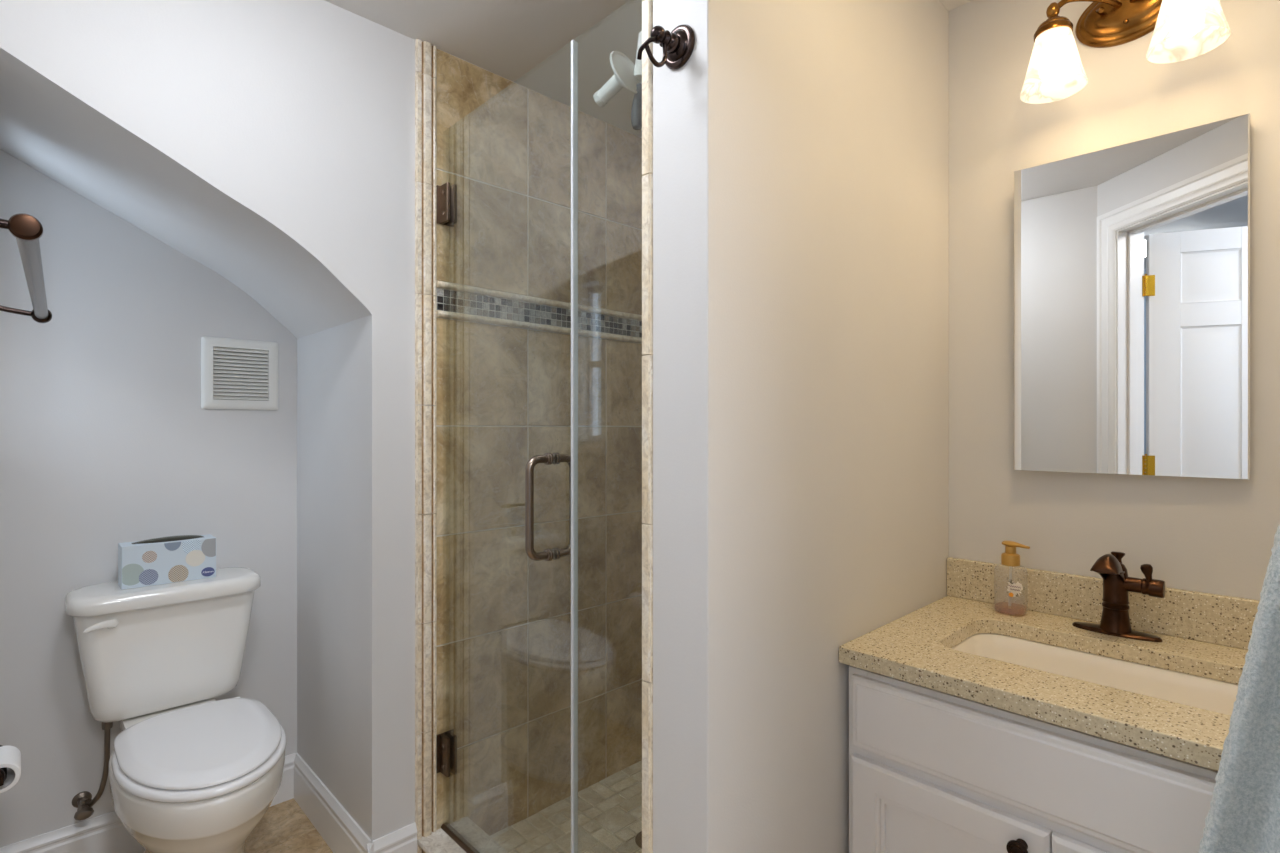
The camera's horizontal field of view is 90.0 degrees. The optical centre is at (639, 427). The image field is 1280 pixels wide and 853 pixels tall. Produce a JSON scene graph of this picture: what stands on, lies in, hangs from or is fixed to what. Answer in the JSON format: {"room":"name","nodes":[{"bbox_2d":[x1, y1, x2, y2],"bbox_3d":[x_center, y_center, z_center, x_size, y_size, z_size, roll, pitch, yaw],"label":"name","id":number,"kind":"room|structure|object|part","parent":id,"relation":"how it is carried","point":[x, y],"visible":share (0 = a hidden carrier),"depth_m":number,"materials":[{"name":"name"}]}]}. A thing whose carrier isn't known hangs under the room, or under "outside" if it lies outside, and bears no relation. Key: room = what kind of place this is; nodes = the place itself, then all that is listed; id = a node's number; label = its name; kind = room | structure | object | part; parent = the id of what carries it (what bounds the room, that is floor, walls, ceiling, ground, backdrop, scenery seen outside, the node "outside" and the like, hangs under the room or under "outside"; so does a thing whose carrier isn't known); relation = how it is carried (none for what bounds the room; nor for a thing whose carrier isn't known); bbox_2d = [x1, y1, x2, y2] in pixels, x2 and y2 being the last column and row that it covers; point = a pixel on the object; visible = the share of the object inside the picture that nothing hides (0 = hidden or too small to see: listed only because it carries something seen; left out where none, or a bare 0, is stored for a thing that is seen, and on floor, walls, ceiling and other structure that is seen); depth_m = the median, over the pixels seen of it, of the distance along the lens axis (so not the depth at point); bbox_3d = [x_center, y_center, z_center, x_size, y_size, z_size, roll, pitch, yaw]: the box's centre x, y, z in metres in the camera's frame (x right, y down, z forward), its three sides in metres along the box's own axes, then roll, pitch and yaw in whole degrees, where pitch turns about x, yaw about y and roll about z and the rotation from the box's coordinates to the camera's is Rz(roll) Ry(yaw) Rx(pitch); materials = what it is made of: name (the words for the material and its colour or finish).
{"room":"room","nodes":[
{"label":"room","id":0,"kind":"room"},
{"bbox_2d":[0,149,296,847],"bbox_3d":[-1.500,0.165,1.974,0.776,2.200,0.116,0,0,-44],"label":"wall","id":1,"kind":"structure","parent":0,"point":[107,439],"depth_m":1.84,"materials":[{"name":"paint"}]},
{"bbox_2d":[72,791,93,819],"bbox_3d":[-1.545,1.052,1.776,0.044,0.046,0.106,0,0,-44],"label":"shutoff valve","id":2,"kind":"object","parent":1,"relation":"attached to","point":[84,811],"visible":0.94,"depth_m":1.76,"materials":[{"name":"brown metal"}]},
{"bbox_3d":[-1.516,1.053,1.746,0.042,0.029,0.022,0,0,-44],"label":"valve knob","id":3,"kind":"part","parent":2,"relation":"part of","materials":[{"name":"silver metal"}]},
{"bbox_2d":[0,752,296,852],"bbox_3d":[-1.450,1.190,1.930,0.766,0.150,0.015,0,0,-44],"label":"baseboard","id":4,"kind":"structure","parent":1,"relation":"attached to","point":[105,833],"depth_m":1.82,"materials":[{"name":"white wood"}]},
{"bbox_2d":[201,336,278,409],"bbox_3d":[-1.295,-0.174,2.079,0.217,0.228,0.016,0,0,-44],"label":"air vent","id":5,"kind":"object","parent":1,"relation":"in","point":[238,374],"visible":1,"depth_m":2.07,"materials":[{"name":"white plastic"}]},
{"bbox_2d":[245,798,332,852],"bbox_3d":[-0.536,1.263,0.322,3.825,0.004,3.601,0,0,-44],"label":"floor tiles","id":6,"kind":"structure","parent":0,"point":[284,828],"depth_m":1.99,"materials":[{"name":"beige tile"}]},
{"bbox_2d":[65,567,286,852],"bbox_3d":[-1.193,0.854,1.675,0.446,0.822,0.716,0,0,-44],"label":"toilet","id":7,"kind":"object","parent":6,"relation":"on","point":[189,770],"visible":1,"depth_m":1.69,"materials":[{"name":"white ceramic"}]},
{"bbox_3d":[-1.414,0.519,1.678,0.022,0.028,0.074,0,0,35],"label":"flush lever","id":8,"kind":"part","parent":7,"relation":"part of","materials":[{"name":"white ceramic"}]},
{"bbox_3d":[-1.363,0.466,1.852,0.446,0.046,0.224,0,0,-44],"label":"tank lid","id":9,"kind":"part","parent":7,"relation":"part of","materials":[{"name":"white ceramic"}]},
{"bbox_3d":[-1.372,0.644,1.861,0.420,0.317,0.185,0,0,-44],"label":"tank","id":10,"kind":"part","parent":7,"relation":"part of","materials":[{"name":"white ceramic"}]},
{"bbox_2d":[118,534,215,589],"bbox_3d":[-1.369,0.379,1.858,0.220,0.129,0.088,0,0,-44],"label":"tissue box","id":11,"kind":"object","parent":7,"relation":"on","point":[171,559],"visible":1,"depth_m":1.82,"materials":[{"name":"white"}]},
{"bbox_3d":[-1.141,1.046,1.661,0.360,0.438,0.624,0,0,-44],"label":"bowl","id":12,"kind":"part","parent":7,"relation":"part of","materials":[{"name":"white ceramic"}]},
{"bbox_3d":[-1.105,0.792,1.624,0.338,0.024,0.496,0,0,-44],"label":"lid","id":13,"kind":"part","parent":7,"relation":"part of","materials":[{"name":"white plastic"}]},
{"bbox_3d":[-1.094,0.815,1.613,0.356,0.020,0.488,0,0,-44],"label":"seat","id":14,"kind":"part","parent":7,"relation":"part of","materials":[{"name":"white plastic"}]},
{"bbox_2d":[849,666,1217,852],"bbox_3d":[0.862,0.874,1.202,0.598,0.782,0.747,0,0,-44],"label":"vanity cabinet","id":15,"kind":"object","parent":6,"relation":"on","point":[931,770],"visible":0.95,"depth_m":1.09,"materials":[{"name":"white wood"}]},
{"bbox_3d":[0.544,0.902,1.158,0.018,0.496,0.344,0,0,-44],"label":"door","id":16,"kind":"part","parent":15,"relation":"part of","materials":[{"name":"white wood"}]},
{"bbox_3d":[0.619,0.687,1.045,0.030,0.032,0.032,0,0,-44],"label":"knob","id":17,"kind":"part","parent":15,"relation":"part of","materials":[{"name":"brown metal"}]},
{"bbox_2d":[839,557,1259,770],"bbox_3d":[0.869,0.405,1.209,0.578,0.132,0.761,0,0,-44],"label":"countertop","id":18,"kind":"structure","parent":15,"relation":"on","point":[1207,635],"depth_m":1.27,"materials":[{"name":"stone"}]},
{"bbox_2d":[994,540,1029,615],"bbox_3d":[0.880,0.352,1.509,0.064,0.169,0.076,0,0,-44],"label":"soap dispenser","id":19,"kind":"object","parent":18,"relation":"on","point":[1010,558],"visible":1,"depth_m":1.50,"materials":[{"name":"clear plastic"}]},
{"bbox_2d":[951,633,1237,714],"bbox_3d":[0.860,0.544,1.216,0.339,0.146,0.544,0,0,-44],"label":"sink basin","id":20,"kind":"object","parent":18,"relation":"in","point":[1209,694],"visible":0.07,"depth_m":1.31,"materials":[{"name":"white ceramic"}]},
{"bbox_2d":[1072,551,1165,641],"bbox_3d":[0.983,0.348,1.331,0.146,0.178,0.160,0,0,-44],"label":"faucet","id":21,"kind":"object","parent":18,"relation":"on","point":[1115,620],"visible":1,"depth_m":1.34,"materials":[{"name":"brown metal"}]},
{"bbox_3d":[0.973,0.298,1.325,0.121,0.078,0.047,0,0,-44],"label":"spout","id":22,"kind":"part","parent":21,"relation":"part of","materials":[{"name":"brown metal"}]},
{"bbox_3d":[1.014,0.433,1.364,0.052,0.008,0.156,0,0,-44],"label":"plate","id":23,"kind":"part","parent":21,"relation":"part of","materials":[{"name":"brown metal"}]},
{"bbox_3d":[1.044,0.300,1.319,0.023,0.041,0.021,0,0,-44],"label":"lever","id":24,"kind":"part","parent":21,"relation":"part of","materials":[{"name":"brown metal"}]},
{"bbox_3d":[0.795,0.902,0.897,0.018,0.496,0.374,0,0,-44],"label":"door","id":25,"kind":"part","parent":15,"relation":"part of","materials":[{"name":"white wood"}]},
{"bbox_2d":[0,0,642,840],"bbox_3d":[-0.839,0.084,2.148,1.970,2.363,0.782,0,0,-44],"label":"wall","id":26,"kind":"structure","parent":0,"point":[269,144],"depth_m":1.88,"materials":[{"name":"paint"}]},
{"bbox_2d":[294,753,373,852],"bbox_3d":[-0.952,1.190,1.954,0.015,0.150,0.673,0,0,-44],"label":"baseboard","id":27,"kind":"structure","parent":26,"relation":"attached to","point":[338,829],"depth_m":1.95,"materials":[{"name":"white wood"}]},
{"bbox_2d":[366,822,416,852],"bbox_3d":[-0.680,1.190,1.758,0.136,0.150,0.015,0,0,-44],"label":"baseboard","id":28,"kind":"structure","parent":26,"relation":"attached to","point":[403,840],"depth_m":1.77,"materials":[{"name":"white wood"}]},
{"bbox_2d":[415,39,435,852],"bbox_3d":[-0.609,0.084,1.825,0.060,2.361,0.018,0,0,-44],"label":"trim","id":29,"kind":"structure","parent":26,"relation":"attached to","point":[425,53],"depth_m":1.81,"materials":[{"name":"stone"}]},
{"bbox_2d":[417,816,507,852],"bbox_3d":[-0.249,1.167,1.524,0.156,0.015,0.949,0,0,-44],"label":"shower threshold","id":30,"kind":"structure","parent":26,"relation":"attached to","point":[439,841],"depth_m":1.80,"materials":[{"name":"stone"}]},
{"bbox_2d":[441,822,479,852],"bbox_3d":[-0.357,1.155,1.643,0.024,0.010,0.611,0,0,-44],"label":"threshold strip","id":31,"kind":"object","parent":30,"relation":"on","point":[446,827],"visible":1,"depth_m":1.79,"materials":[{"name":"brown metal"}]},
{"bbox_2d":[436,40,577,852],"bbox_3d":[-0.357,0.144,1.643,0.143,2.008,0.617,0,0,-44],"label":"shower door","id":32,"kind":"structure","parent":31,"relation":"on","point":[446,195],"depth_m":1.42,"materials":[{"name":"clear glass"}]},
{"bbox_3d":[-0.565,0.940,1.859,0.056,0.110,0.012,0,0,-44],"label":"hinge plate","id":33,"kind":"part","parent":32,"relation":"part of","materials":[{"name":"brown metal"}]},
{"bbox_3d":[-0.565,-0.645,1.859,0.056,0.110,0.012,0,0,-44],"label":"hinge plate","id":34,"kind":"part","parent":32,"relation":"part of","materials":[{"name":"brown metal"}]},
{"bbox_3d":[-0.204,0.182,1.484,0.143,0.241,0.019,0,0,-44],"label":"pull handle","id":35,"kind":"part","parent":32,"relation":"part of","materials":[{"name":"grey metal"}]},
{"bbox_2d":[543,548,560,560],"bbox_3d":[-0.204,0.293,1.484,0.037,0.028,0.028,0,0,-44],"label":"washer","id":36,"kind":"object","parent":32,"relation":"in","point":[554,553],"depth_m":1.47,"materials":[{"name":"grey metal"}]},
{"bbox_2d":[544,452,560,464],"bbox_3d":[-0.204,0.071,1.484,0.037,0.028,0.028,0,0,-44],"label":"washer","id":37,"kind":"object","parent":32,"relation":"in","point":[554,458],"depth_m":1.47,"materials":[{"name":"grey metal"}]},
{"bbox_2d":[436,281,641,320],"bbox_3d":[-0.264,-0.415,2.152,0.889,0.019,0.017,0,0,-44],"label":"trim","id":38,"kind":"structure","parent":26,"relation":"attached to","point":[439,284],"depth_m":2.06,"materials":[{"name":"stone"}]},
{"bbox_2d":[436,310,641,342],"bbox_3d":[-0.264,-0.330,2.152,0.889,0.019,0.017,0,0,-44],"label":"trim","id":39,"kind":"structure","parent":26,"relation":"attached to","point":[442,314],"depth_m":2.06,"materials":[{"name":"stone"}]},
{"bbox_2d":[436,287,641,342],"bbox_3d":[-0.273,-0.372,2.151,0.871,0.062,0.004,0,0,-44],"label":"trim","id":40,"kind":"structure","parent":26,"relation":"attached to","point":[454,294],"depth_m":2.07,"materials":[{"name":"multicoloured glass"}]},
{"bbox_2d":[490,760,641,852],"bbox_3d":[0.099,1.259,1.844,0.810,0.013,0.972,0,0,-44],"label":"floor","id":41,"kind":"structure","parent":0,"point":[614,820],"depth_m":2.03,"materials":[{"name":"tile"}]},
{"bbox_2d":[635,831,641,848],"bbox_3d":[0.037,1.250,1.944,0.104,0.004,0.104,0,0,-44],"label":"shower drain","id":42,"kind":"object","parent":41,"relation":"on","point":[638,839],"visible":0.2,"depth_m":1.94,"materials":[{"name":"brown metal"}]},
{"bbox_2d":[325,0,971,137],"bbox_3d":[-0.560,-1.138,0.294,4.200,0.080,4.000,0,0,-44],"label":"ceiling","id":43,"kind":"structure","parent":0,"point":[527,43],"depth_m":1.78,"materials":[{"name":"paint"}]},
{"bbox_2d":[653,0,948,852],"bbox_3d":[0.417,0.084,1.390,0.982,2.363,0.124,0,0,-44],"label":"wall partition","id":44,"kind":"structure","parent":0,"point":[801,147],"depth_m":1.15,"materials":[{"name":"paint"}]},
{"bbox_2d":[642,0,652,852],"bbox_3d":[0.020,0.031,1.109,0.032,2.258,0.022,0,0,-44],"label":"trim","id":45,"kind":"structure","parent":44,"relation":"attached to","point":[647,5],"depth_m":1.09,"materials":[{"name":"stone"}]},
{"bbox_2d":[637,24,694,69],"bbox_3d":[0.035,-0.613,1.019,0.083,0.086,0.068,0,0,-44],"label":"robe hook","id":46,"kind":"object","parent":44,"relation":"attached to","point":[678,45],"visible":1,"depth_m":1.02,"materials":[{"name":"brown metal"}]},
{"bbox_3d":[0.017,-0.593,1.010,0.038,0.046,0.051,0,0,25],"label":"hook arm","id":47,"kind":"part","parent":46,"relation":"part of","materials":[{"name":"brown metal"}]},
{"bbox_3d":[0.046,-0.622,1.028,0.027,0.030,0.030,0,0,-44],"label":"post","id":48,"kind":"part","parent":46,"relation":"part of","materials":[{"name":"brown metal"}]},
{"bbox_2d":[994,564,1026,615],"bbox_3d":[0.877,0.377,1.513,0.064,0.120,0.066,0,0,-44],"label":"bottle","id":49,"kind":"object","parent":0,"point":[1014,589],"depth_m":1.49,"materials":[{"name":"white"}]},
{"bbox_2d":[949,0,1279,599],"bbox_3d":[0.812,0.084,1.774,0.120,2.363,2.070,0,0,-44],"label":"wall","id":50,"kind":"structure","parent":0,"point":[1206,535],"depth_m":1.47,"materials":[{"name":"paint"}]},
{"bbox_2d":[947,557,1259,649],"bbox_3d":[1.071,0.388,1.403,0.020,0.098,0.761,0,0,-44],"label":"backsplash","id":51,"kind":"structure","parent":50,"relation":"attached to","point":[1224,620],"depth_m":1.44,"materials":[{"name":"stone"}]},
{"bbox_2d":[1020,0,1230,103],"bbox_3d":[1.006,-0.862,1.343,0.196,0.244,0.349,0,0,-44],"label":"vanity light","id":52,"kind":"object","parent":50,"relation":"attached to","point":[1183,30],"visible":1,"depth_m":1.37,"materials":[{"name":"white glass"}]},
{"bbox_3d":[0.903,-0.801,1.399,0.053,0.087,0.053,0,0,-44],"label":"bulb","id":53,"kind":"part","parent":52,"relation":"part of","materials":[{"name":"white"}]},
{"bbox_2d":[1034,2,1072,42],"bbox_3d":[0.903,-0.892,1.399,0.073,0.071,0.073,0,0,-44],"label":"socket","id":54,"kind":"object","parent":52,"relation":"attached to","point":[1054,24],"depth_m":1.38,"materials":[{"name":"brown metal"}]},
{"bbox_3d":[0.903,-0.800,1.399,0.125,0.122,0.125,0,0,-44],"label":"lamp shade","id":55,"kind":"part","parent":52,"relation":"part of","materials":[{"name":"white glass"}]},
{"bbox_3d":[0.975,-0.925,1.395,0.152,0.035,0.023,0,0,0],"label":"arm","id":56,"kind":"part","parent":52,"relation":"part of","materials":[{"name":"brown metal"}]},
{"bbox_3d":[1.066,-0.917,1.401,0.030,0.134,0.196,0,0,-44],"label":"plate","id":57,"kind":"part","parent":52,"relation":"part of","materials":[{"name":"brown metal"}]},
{"bbox_3d":[1.058,-0.801,1.238,0.053,0.087,0.053,0,0,-44],"label":"bulb","id":58,"kind":"part","parent":52,"relation":"part of","materials":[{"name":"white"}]},
{"bbox_3d":[1.058,-0.800,1.238,0.125,0.122,0.125,0,0,-44],"label":"lamp shade","id":59,"kind":"part","parent":52,"relation":"part of","materials":[{"name":"white glass"}]},
{"bbox_2d":[1014,113,1249,479],"bbox_3d":[1.055,-0.258,1.403,0.043,0.718,0.410,0,0,-44],"label":"mirror","id":60,"kind":"object","parent":50,"relation":"attached to","point":[1132,260],"visible":1,"depth_m":1.37,"materials":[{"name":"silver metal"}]},
{"bbox_3d":[-1.164,0.083,0.986,0.130,2.363,2.005,0,0,-44],"label":"wall","id":61,"kind":"structure","parent":0,"visible":0},
{"bbox_2d":[0,745,6,785],"bbox_3d":[-1.324,0.675,1.293,0.065,0.064,0.172,0,0,-44],"label":"toilet paper holder","id":62,"kind":"object","parent":61,"relation":"attached to","point":[3,771],"visible":0.46,"depth_m":1.26,"materials":[{"name":"brown metal"}]},
{"bbox_3d":[-1.281,0.682,1.246,0.063,0.046,0.010,0,0,-44],"label":"holder arm","id":63,"kind":"part","parent":62,"relation":"part of","materials":[{"name":"brown metal"}]},
{"bbox_2d":[0,746,20,792],"bbox_3d":[-1.307,0.698,1.309,0.059,0.059,0.100,0,0,-44],"label":"toilet paper roll","id":64,"kind":"object","parent":62,"relation":"on","point":[10,756],"visible":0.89,"depth_m":1.30,"materials":[{"name":"white paper"}]},
{"bbox_2d":[0,213,51,322],"bbox_3d":[-0.851,-0.213,0.844,0.127,0.067,0.695,0,0,-44],"label":"towel bar","id":65,"kind":"object","parent":61,"relation":"attached to","point":[27,230],"visible":1,"depth_m":0.72,"materials":[{"name":"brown metal"}]},
{"bbox_3d":[1.058,0.083,0.657,1.315,2.363,0.120,0,0,-44],"label":"wall","id":66,"kind":"structure","parent":0,"visible":0},
{"bbox_3d":[0.801,-0.162,0.545,0.048,0.055,0.075,0,0,-44],"label":"towel hook","id":67,"kind":"object","parent":66,"relation":"attached to","visible":0},
{"bbox_2d":[1198,524,1279,852],"bbox_3d":[0.709,0.325,0.650,0.118,0.920,0.317,0,0,-44],"label":"towel","id":68,"kind":"object","parent":67,"relation":"hanging from","point":[1243,816],"visible":1,"depth_m":0.68,"materials":[{"name":"fabric"}]},
{"bbox_3d":[0.381,0.083,1.446,0.955,2.363,0.008,0,0,-44],"label":"wall","id":69,"kind":"structure","parent":0,"visible":0},
{"bbox_2d":[593,31,641,129],"bbox_3d":[0.058,-0.789,1.388,0.369,0.252,0.120,0,0,26],"label":"handheld shower","id":70,"kind":"object","parent":69,"relation":"attached to","point":[628,75],"visible":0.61,"depth_m":1.42,"materials":[{"name":"plastic"}]},
{"bbox_3d":[-0.069,-0.768,1.456,0.082,0.056,0.034,0,0,42],"label":"spout","id":71,"kind":"part","parent":70,"relation":"part of","materials":[{"name":"plastic"}]},
{"bbox_3d":[-0.004,-0.714,1.424,0.034,0.101,0.032,0,0,-44],"label":"bulb handle","id":72,"kind":"part","parent":70,"relation":"part of","materials":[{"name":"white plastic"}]}
]}

